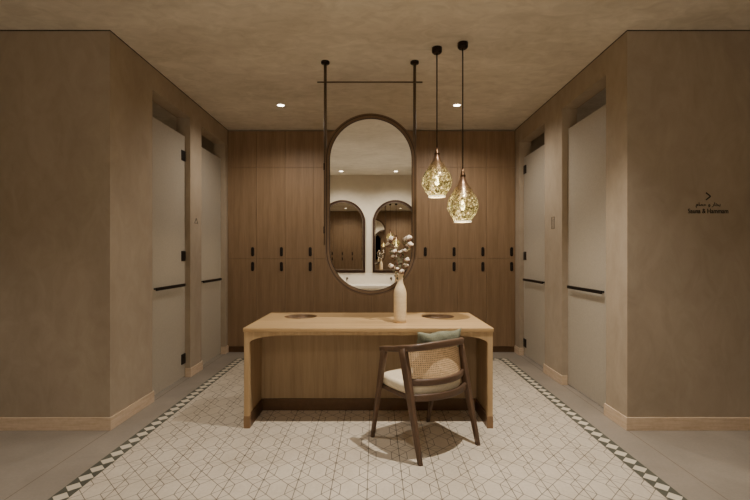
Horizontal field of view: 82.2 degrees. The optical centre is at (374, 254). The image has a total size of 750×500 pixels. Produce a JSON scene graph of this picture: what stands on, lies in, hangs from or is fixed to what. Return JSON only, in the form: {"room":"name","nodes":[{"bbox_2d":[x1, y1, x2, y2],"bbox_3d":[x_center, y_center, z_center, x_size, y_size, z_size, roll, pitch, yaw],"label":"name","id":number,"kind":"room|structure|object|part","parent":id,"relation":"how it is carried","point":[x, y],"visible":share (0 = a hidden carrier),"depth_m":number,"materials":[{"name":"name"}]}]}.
{"room":"changing room","nodes":[
{"label":"changing room","id":0,"kind":"room"},
{"bbox_2d":[0,31,227,416],"bbox_3d":[-3.294,-0.185,4.518,2.612,3.000,2.586,0,0,0],"label":"wall","id":1,"kind":"structure","parent":0,"point":[76,106],"depth_m":3.23,"materials":[{"name":"paint"}]},
{"bbox_2d":[0,345,228,430],"bbox_3d":[-3.288,1.267,4.512,2.624,0.096,2.598,0,0,0],"label":"baseboard","id":2,"kind":"structure","parent":1,"relation":"attached to","point":[6,423],"depth_m":3.21,"materials":[{"name":"wood"}]},
{"bbox_2d":[152,116,185,394],"bbox_3d":[-2.030,0.017,4.237,0.067,2.573,0.777,0,0,0],"label":"door","id":3,"kind":"structure","parent":1,"relation":"in","point":[168,145],"depth_m":4.25,"materials":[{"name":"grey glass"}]},
{"bbox_3d":[-2.023,0.318,4.239,0.053,0.030,0.597,0,0,0],"label":"handle","id":4,"kind":"part","parent":3,"relation":"part of","materials":[{"name":"black metal"}]},
{"bbox_2d":[202,148,221,363],"bbox_3d":[-2.030,0.017,5.309,0.067,2.573,0.761,0,0,0],"label":"door","id":5,"kind":"structure","parent":1,"relation":"in","point":[211,164],"depth_m":5.37,"materials":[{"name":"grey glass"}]},
{"bbox_3d":[-2.023,0.318,5.316,0.053,0.030,0.581,0,0,0],"label":"handle","id":6,"kind":"part","parent":5,"relation":"part of","materials":[{"name":"black metal"}]},
{"bbox_2d":[175,130,544,153],"bbox_3d":[0.000,-0.185,5.917,9.200,3.000,0.188,0,0,0],"label":"wall","id":7,"kind":"structure","parent":0,"point":[539,141],"depth_m":5.82,"materials":[{"name":"paint"}]},
{"bbox_2d":[0,352,749,499],"bbox_3d":[0.000,1.315,2.056,9.200,0.001,7.911,0,0,0],"label":"floor","id":8,"kind":"structure","parent":0,"point":[547,439],"depth_m":2.86,"materials":[{"name":"tile"}]},
{"bbox_2d":[228,131,256,351],"bbox_3d":[-1.790,-0.177,5.798,0.387,2.985,0.047,0,0,0],"label":"locker","id":9,"kind":"object","parent":8,"relation":"on","point":[242,145],"visible":0.98,"depth_m":5.79,"materials":[{"name":"brown wood"}]},
{"bbox_3d":[-1.790,-1.419,5.800,0.385,0.491,0.022,0,0,0],"label":"panel","id":10,"kind":"part","parent":9,"relation":"part of","materials":[{"name":"brown wood"}]},
{"bbox_3d":[-1.790,-0.559,5.800,0.385,1.223,0.022,0,0,0],"label":"door","id":11,"kind":"part","parent":9,"relation":"part of","materials":[{"name":"brown wood"}]},
{"bbox_3d":[-1.790,0.644,5.800,0.385,1.180,0.022,0,0,0],"label":"door","id":12,"kind":"part","parent":9,"relation":"part of","materials":[{"name":"brown wood"}]},
{"bbox_2d":[257,131,284,319],"bbox_3d":[-1.403,-0.177,5.798,0.387,2.985,0.047,0,0,0],"label":"locker","id":13,"kind":"object","parent":8,"relation":"on","point":[270,144],"visible":0.94,"depth_m":5.79,"materials":[{"name":"brown wood"}]},
{"bbox_3d":[-1.403,-1.419,5.800,0.385,0.491,0.022,0,0,0],"label":"panel","id":14,"kind":"part","parent":13,"relation":"part of","materials":[{"name":"brown wood"}]},
{"bbox_3d":[-1.403,-0.559,5.800,0.385,1.223,0.022,0,0,0],"label":"door","id":15,"kind":"part","parent":13,"relation":"part of","materials":[{"name":"brown wood"}]},
{"bbox_3d":[-1.403,0.644,5.800,0.385,1.180,0.022,0,0,0],"label":"door","id":16,"kind":"part","parent":13,"relation":"part of","materials":[{"name":"brown wood"}]},
{"bbox_2d":[285,131,313,312],"bbox_3d":[-1.016,-0.177,5.798,0.387,2.985,0.047,0,0,0],"label":"locker","id":17,"kind":"object","parent":8,"relation":"on","point":[299,145],"visible":0.93,"depth_m":5.79,"materials":[{"name":"brown wood"}]},
{"bbox_3d":[-1.016,-1.419,5.800,0.385,0.491,0.022,0,0,0],"label":"panel","id":18,"kind":"part","parent":17,"relation":"part of","materials":[{"name":"brown wood"}]},
{"bbox_3d":[-1.016,-0.559,5.800,0.385,1.223,0.022,0,0,0],"label":"door","id":19,"kind":"part","parent":17,"relation":"part of","materials":[{"name":"brown wood"}]},
{"bbox_3d":[-1.016,0.644,5.800,0.385,1.180,0.022,0,0,0],"label":"door","id":20,"kind":"part","parent":17,"relation":"part of","materials":[{"name":"brown wood"}]},
{"bbox_2d":[314,131,342,312],"bbox_3d":[-0.628,-0.177,5.798,0.387,2.985,0.047,0,0,0],"label":"locker","id":21,"kind":"object","parent":8,"relation":"on","point":[328,293],"visible":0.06,"depth_m":5.79,"materials":[{"name":"brown wood"}]},
{"bbox_3d":[-0.628,-0.559,5.800,0.385,1.223,0.022,0,0,0],"label":"door","id":22,"kind":"part","parent":21,"relation":"part of","materials":[{"name":"brown wood"}]},
{"bbox_3d":[-0.628,-1.419,5.800,0.385,0.491,0.022,0,0,0],"label":"panel","id":23,"kind":"part","parent":21,"relation":"part of","materials":[{"name":"brown wood"}]},
{"bbox_3d":[-0.628,0.644,5.800,0.385,1.180,0.022,0,0,0],"label":"door","id":24,"kind":"part","parent":21,"relation":"part of","materials":[{"name":"brown wood"}]},
{"bbox_2d":[343,287,370,312],"bbox_3d":[-0.241,-0.177,5.798,0.387,2.985,0.047,0,0,0],"label":"locker","id":25,"kind":"object","parent":8,"relation":"on","point":[353,302],"visible":0.02,"depth_m":5.79,"materials":[{"name":"brown wood"}]},
{"bbox_2d":[243,313,493,427],"bbox_3d":[-0.050,0.935,3.685,1.896,0.760,0.876,0,0,0],"label":"table","id":26,"kind":"object","parent":8,"relation":"on","point":[293,361],"visible":0.89,"depth_m":3.65,"materials":[{"name":"brown wood"}]},
{"bbox_3d":[-0.977,0.950,3.685,0.030,0.731,0.784,0,0,0],"label":"panel","id":27,"kind":"part","parent":26,"relation":"part of","materials":[{"name":"brown wood"}]},
{"bbox_2d":[285,314,316,318],"bbox_3d":[-0.668,0.571,3.880,0.294,0.029,0.294,0,0,0],"label":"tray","id":28,"kind":"object","parent":26,"relation":"on","point":[287,316],"depth_m":3.99,"materials":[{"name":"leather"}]},
{"bbox_3d":[-0.050,0.950,3.670,1.824,0.731,0.050,0,0,0],"label":"panel","id":29,"kind":"part","parent":26,"relation":"part of","materials":[{"name":"brown wood"}]},
{"bbox_2d":[394,273,405,322],"bbox_3d":[0.206,0.354,3.530,0.104,0.402,0.104,0,0,21],"label":"vase","id":30,"kind":"object","parent":26,"relation":"on","point":[399,291],"visible":0.99,"depth_m":3.49,"materials":[{"name":"ceramic"}]},
{"bbox_2d":[386,236,401,273],"bbox_3d":[0.156,0.140,3.520,0.149,0.590,0.079,0,0,16],"label":"branch","id":31,"kind":"object","parent":30,"relation":"in","point":[391,238],"visible":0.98,"depth_m":3.53,"materials":[{"name":"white plant"}]},
{"bbox_2d":[395,250,404,277],"bbox_3d":[0.201,0.199,3.532,0.081,0.471,0.107,0,0,0],"label":"branch","id":32,"kind":"object","parent":30,"relation":"in","point":[401,271],"visible":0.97,"depth_m":3.54,"materials":[{"name":"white plant"}]},
{"bbox_2d":[397,235,412,279],"bbox_3d":[0.253,0.136,3.527,0.134,0.599,0.083,0,0,17],"label":"branch","id":33,"kind":"object","parent":30,"relation":"in","point":[409,237],"visible":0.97,"depth_m":3.52,"materials":[{"name":"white plant"}]},
{"bbox_2d":[422,314,453,318],"bbox_3d":[0.568,0.571,3.880,0.294,0.029,0.294,0,0,0],"label":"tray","id":34,"kind":"object","parent":26,"relation":"on","point":[424,316],"depth_m":3.99,"materials":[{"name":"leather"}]},
{"bbox_3d":[0.877,0.950,3.685,0.030,0.731,0.784,0,0,0],"label":"panel","id":35,"kind":"part","parent":26,"relation":"part of","materials":[{"name":"brown wood"}]},
{"bbox_2d":[371,290,393,312],"bbox_3d":[0.146,-0.177,5.798,0.387,2.985,0.047,0,0,0],"label":"locker","id":36,"kind":"object","parent":8,"relation":"on","point":[384,303],"visible":0.02,"depth_m":5.79,"materials":[{"name":"brown wood"}]},
{"bbox_2d":[403,131,428,312],"bbox_3d":[0.533,-0.177,5.798,0.387,2.985,0.047,0,0,0],"label":"locker","id":37,"kind":"object","parent":8,"relation":"on","point":[416,285],"visible":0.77,"depth_m":5.79,"materials":[{"name":"brown wood"}]},
{"bbox_3d":[0.533,0.644,5.800,0.385,1.180,0.022,0,0,0],"label":"door","id":38,"kind":"part","parent":37,"relation":"part of","materials":[{"name":"brown wood"}]},
{"bbox_3d":[0.533,-1.419,5.800,0.385,0.491,0.022,0,0,0],"label":"panel","id":39,"kind":"part","parent":37,"relation":"part of","materials":[{"name":"brown wood"}]},
{"bbox_3d":[0.533,-0.559,5.800,0.385,1.223,0.022,0,0,0],"label":"door","id":40,"kind":"part","parent":37,"relation":"part of","materials":[{"name":"brown wood"}]},
{"bbox_2d":[370,337,479,465],"bbox_3d":[0.349,0.945,3.038,0.567,0.740,0.545,0,0,-33],"label":"armchair","id":41,"kind":"object","parent":8,"relation":"on","point":[428,386],"visible":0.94,"depth_m":2.86,"materials":[{"name":"brown wood"}]},
{"bbox_3d":[0.029,0.985,3.047,0.040,0.660,0.174,0,0,-33],"label":"leg","id":42,"kind":"part","parent":41,"relation":"part of","materials":[{"name":"brown wood"}]},
{"bbox_3d":[0.227,0.963,2.766,0.038,0.703,0.223,0,0,-33],"label":"leg","id":43,"kind":"part","parent":41,"relation":"part of","materials":[{"name":"brown wood"}]},
{"bbox_3d":[0.337,0.878,3.055,0.498,0.082,0.443,0,0,-33],"label":"seat","id":44,"kind":"part","parent":41,"relation":"part of","materials":[{"name":"fabric"}]},
{"bbox_3d":[0.362,0.626,3.017,0.562,0.101,0.362,0,0,-33],"label":"arm rail","id":45,"kind":"part","parent":41,"relation":"part of","materials":[{"name":"brown wood"}]},
{"bbox_3d":[0.355,0.925,3.027,0.529,0.046,0.466,0,0,-33],"label":"seat frame","id":46,"kind":"part","parent":41,"relation":"part of","materials":[{"name":"brown wood"}]},
{"bbox_3d":[0.467,0.985,3.334,0.038,0.660,0.178,0,0,-35],"label":"leg","id":47,"kind":"part","parent":41,"relation":"part of","materials":[{"name":"brown wood"}]},
{"bbox_3d":[0.440,0.831,2.897,0.536,0.044,0.138,0,0,-33],"label":"rail","id":48,"kind":"part","parent":41,"relation":"part of","materials":[{"name":"brown wood"}]},
{"bbox_2d":[412,328,460,376],"bbox_3d":[0.435,0.674,2.996,0.411,0.319,0.143,0,0,-33],"label":"cushion","id":49,"kind":"object","parent":41,"relation":"on","point":[422,337],"visible":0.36,"depth_m":2.93,"materials":[{"name":"green fabric"}]},
{"bbox_3d":[0.650,0.963,3.045,0.041,0.703,0.219,0,0,-38],"label":"leg","id":50,"kind":"part","parent":41,"relation":"part of","materials":[{"name":"brown wood"}]},
{"bbox_2d":[429,131,457,312],"bbox_3d":[0.920,-0.177,5.798,0.387,2.985,0.047,0,0,0],"label":"locker","id":51,"kind":"object","parent":8,"relation":"on","point":[443,232],"visible":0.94,"depth_m":5.79,"materials":[{"name":"brown wood"}]},
{"bbox_3d":[0.920,-1.419,5.800,0.385,0.491,0.022,0,0,0],"label":"panel","id":52,"kind":"part","parent":51,"relation":"part of","materials":[{"name":"brown wood"}]},
{"bbox_3d":[0.920,-0.559,5.800,0.385,1.223,0.022,0,0,0],"label":"door","id":53,"kind":"part","parent":51,"relation":"part of","materials":[{"name":"brown wood"}]},
{"bbox_3d":[0.920,0.644,5.800,0.385,1.180,0.022,0,0,0],"label":"door","id":54,"kind":"part","parent":51,"relation":"part of","materials":[{"name":"brown wood"}]},
{"bbox_2d":[458,131,485,322],"bbox_3d":[1.307,-0.177,5.798,0.387,2.985,0.047,0,0,0],"label":"locker","id":55,"kind":"object","parent":8,"relation":"on","point":[472,235],"visible":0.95,"depth_m":5.79,"materials":[{"name":"brown wood"}]},
{"bbox_3d":[1.307,-1.419,5.800,0.385,0.491,0.022,0,0,0],"label":"panel","id":56,"kind":"part","parent":55,"relation":"part of","materials":[{"name":"brown wood"}]},
{"bbox_3d":[1.307,-0.559,5.800,0.385,1.223,0.022,0,0,0],"label":"door","id":57,"kind":"part","parent":55,"relation":"part of","materials":[{"name":"brown wood"}]},
{"bbox_3d":[1.307,0.644,5.800,0.385,1.180,0.022,0,0,0],"label":"door","id":58,"kind":"part","parent":55,"relation":"part of","materials":[{"name":"brown wood"}]},
{"bbox_2d":[486,131,514,351],"bbox_3d":[1.694,-0.177,5.798,0.387,2.985,0.047,0,0,0],"label":"locker","id":59,"kind":"object","parent":8,"relation":"on","point":[500,145],"visible":0.99,"depth_m":5.79,"materials":[{"name":"brown wood"}]},
{"bbox_3d":[1.694,-1.419,5.800,0.385,0.491,0.022,0,0,0],"label":"panel","id":60,"kind":"part","parent":59,"relation":"part of","materials":[{"name":"brown wood"}]},
{"bbox_3d":[1.694,-0.559,5.800,0.385,1.223,0.022,0,0,0],"label":"door","id":61,"kind":"part","parent":59,"relation":"part of","materials":[{"name":"brown wood"}]},
{"bbox_3d":[1.694,0.644,5.800,0.385,1.180,0.022,0,0,0],"label":"door","id":62,"kind":"part","parent":59,"relation":"part of","materials":[{"name":"brown wood"}]},
{"bbox_2d":[0,0,749,129],"bbox_3d":[0.000,-1.735,2.055,9.200,0.100,7.911,0,0,0],"label":"ceiling","id":63,"kind":"structure","parent":0,"point":[237,60],"depth_m":3.45,"materials":[{"name":"paint"}]},
{"bbox_2d":[317,60,421,295],"bbox_3d":[-0.045,-0.665,3.744,0.912,2.038,0.092,0,0,0],"label":"oval mirror","id":64,"kind":"object","parent":63,"relation":"hanging from","point":[370,163],"visible":0.97,"depth_m":3.71,"materials":[{"name":"brown metal"}]},
{"bbox_2d":[330,119,411,290],"bbox_3d":[-0.036,-0.431,3.716,0.710,1.488,0.012,0,0,0],"label":"mirror glass","id":65,"kind":"object","parent":64,"relation":"attached to","point":[371,159],"depth_m":3.71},
{"bbox_3d":[-0.036,-0.431,3.720,0.792,1.570,0.040,0,0,0],"label":"frame","id":66,"kind":"part","parent":64,"relation":"part of","materials":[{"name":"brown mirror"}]},
{"bbox_2d":[422,45,451,197],"bbox_3d":[0.504,-1.076,3.500,0.247,1.216,0.247,0,0,0],"label":"pendant lamp","id":67,"kind":"object","parent":63,"relation":"hanging from","point":[437,167],"visible":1,"depth_m":3.45,"materials":[{"name":"brown metal"}]},
{"bbox_3d":[0.504,-0.656,3.500,0.247,0.368,0.247,0,0,0],"label":"lamp shade","id":68,"kind":"part","parent":67,"relation":"part of","materials":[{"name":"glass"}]},
{"bbox_3d":[0.504,-1.250,3.500,0.010,0.780,0.010,0,0,0],"label":"cord","id":69,"kind":"part","parent":67,"relation":"part of","materials":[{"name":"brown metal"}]},
{"bbox_2d":[447,41,478,222],"bbox_3d":[0.698,-0.971,3.420,0.247,1.426,0.247,0,0,0],"label":"pendant lamp","id":70,"kind":"object","parent":63,"relation":"hanging from","point":[462,192],"visible":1,"depth_m":3.37,"materials":[{"name":"brown metal"}]},
{"bbox_3d":[0.698,-1.155,3.420,0.010,0.970,0.010,0,0,0],"label":"cord","id":71,"kind":"part","parent":70,"relation":"part of","materials":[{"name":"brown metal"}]},
{"bbox_3d":[0.698,-0.455,3.420,0.247,0.387,0.247,0,0,0],"label":"lamp shade","id":72,"kind":"part","parent":70,"relation":"part of","materials":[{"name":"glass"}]},
{"bbox_2d":[515,31,749,416],"bbox_3d":[3.246,-0.185,4.518,2.708,3.000,2.586,0,0,0],"label":"wall","id":73,"kind":"structure","parent":0,"point":[678,102],"depth_m":3.23,"materials":[{"name":"paint"}]},
{"bbox_2d":[0,30,749,129],"bbox_3d":[0.000,-1.681,4.517,9.200,0.008,2.588,0,0,0],"label":"trim","id":74,"kind":"structure","parent":73,"relation":"attached to","point":[0,30],"depth_m":3.22,"materials":[{"name":"beige paint"}]},
{"bbox_2d":[523,144,544,366],"bbox_3d":[1.935,0.017,5.215,0.067,2.573,0.820,0,0,0],"label":"door","id":75,"kind":"structure","parent":73,"relation":"in","point":[534,163],"depth_m":5.22,"materials":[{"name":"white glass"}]},
{"bbox_3d":[1.927,0.318,5.217,0.053,0.030,0.640,0,0,0],"label":"handle","id":76,"kind":"part","parent":75,"relation":"part of","materials":[{"name":"black metal"}]},
{"bbox_2d":[567,105,605,406],"bbox_3d":[1.935,0.017,3.933,0.067,2.573,0.818,0,0,0],"label":"door","id":77,"kind":"structure","parent":73,"relation":"in","point":[586,286],"depth_m":3.94,"materials":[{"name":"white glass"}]},
{"bbox_3d":[1.927,0.318,3.941,0.053,0.030,0.638,0,0,0],"label":"handle","id":78,"kind":"part","parent":77,"relation":"part of","materials":[{"name":"black metal"}]},
{"bbox_2d":[514,345,749,430],"bbox_3d":[3.240,1.267,4.512,2.720,0.096,2.598,0,0,0],"label":"baseboard","id":79,"kind":"structure","parent":73,"relation":"attached to","point":[628,423],"depth_m":3.21,"materials":[{"name":"wood"}]},
{"bbox_2d":[688,192,727,212],"bbox_3d":[2.498,-0.389,3.224,0.302,0.159,0.002,0,0,0],"label":"wall sign","id":80,"kind":"object","parent":73,"relation":"attached to","point":[718,211],"visible":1,"depth_m":3.22,"materials":[{"name":"black metal"}]}
]}

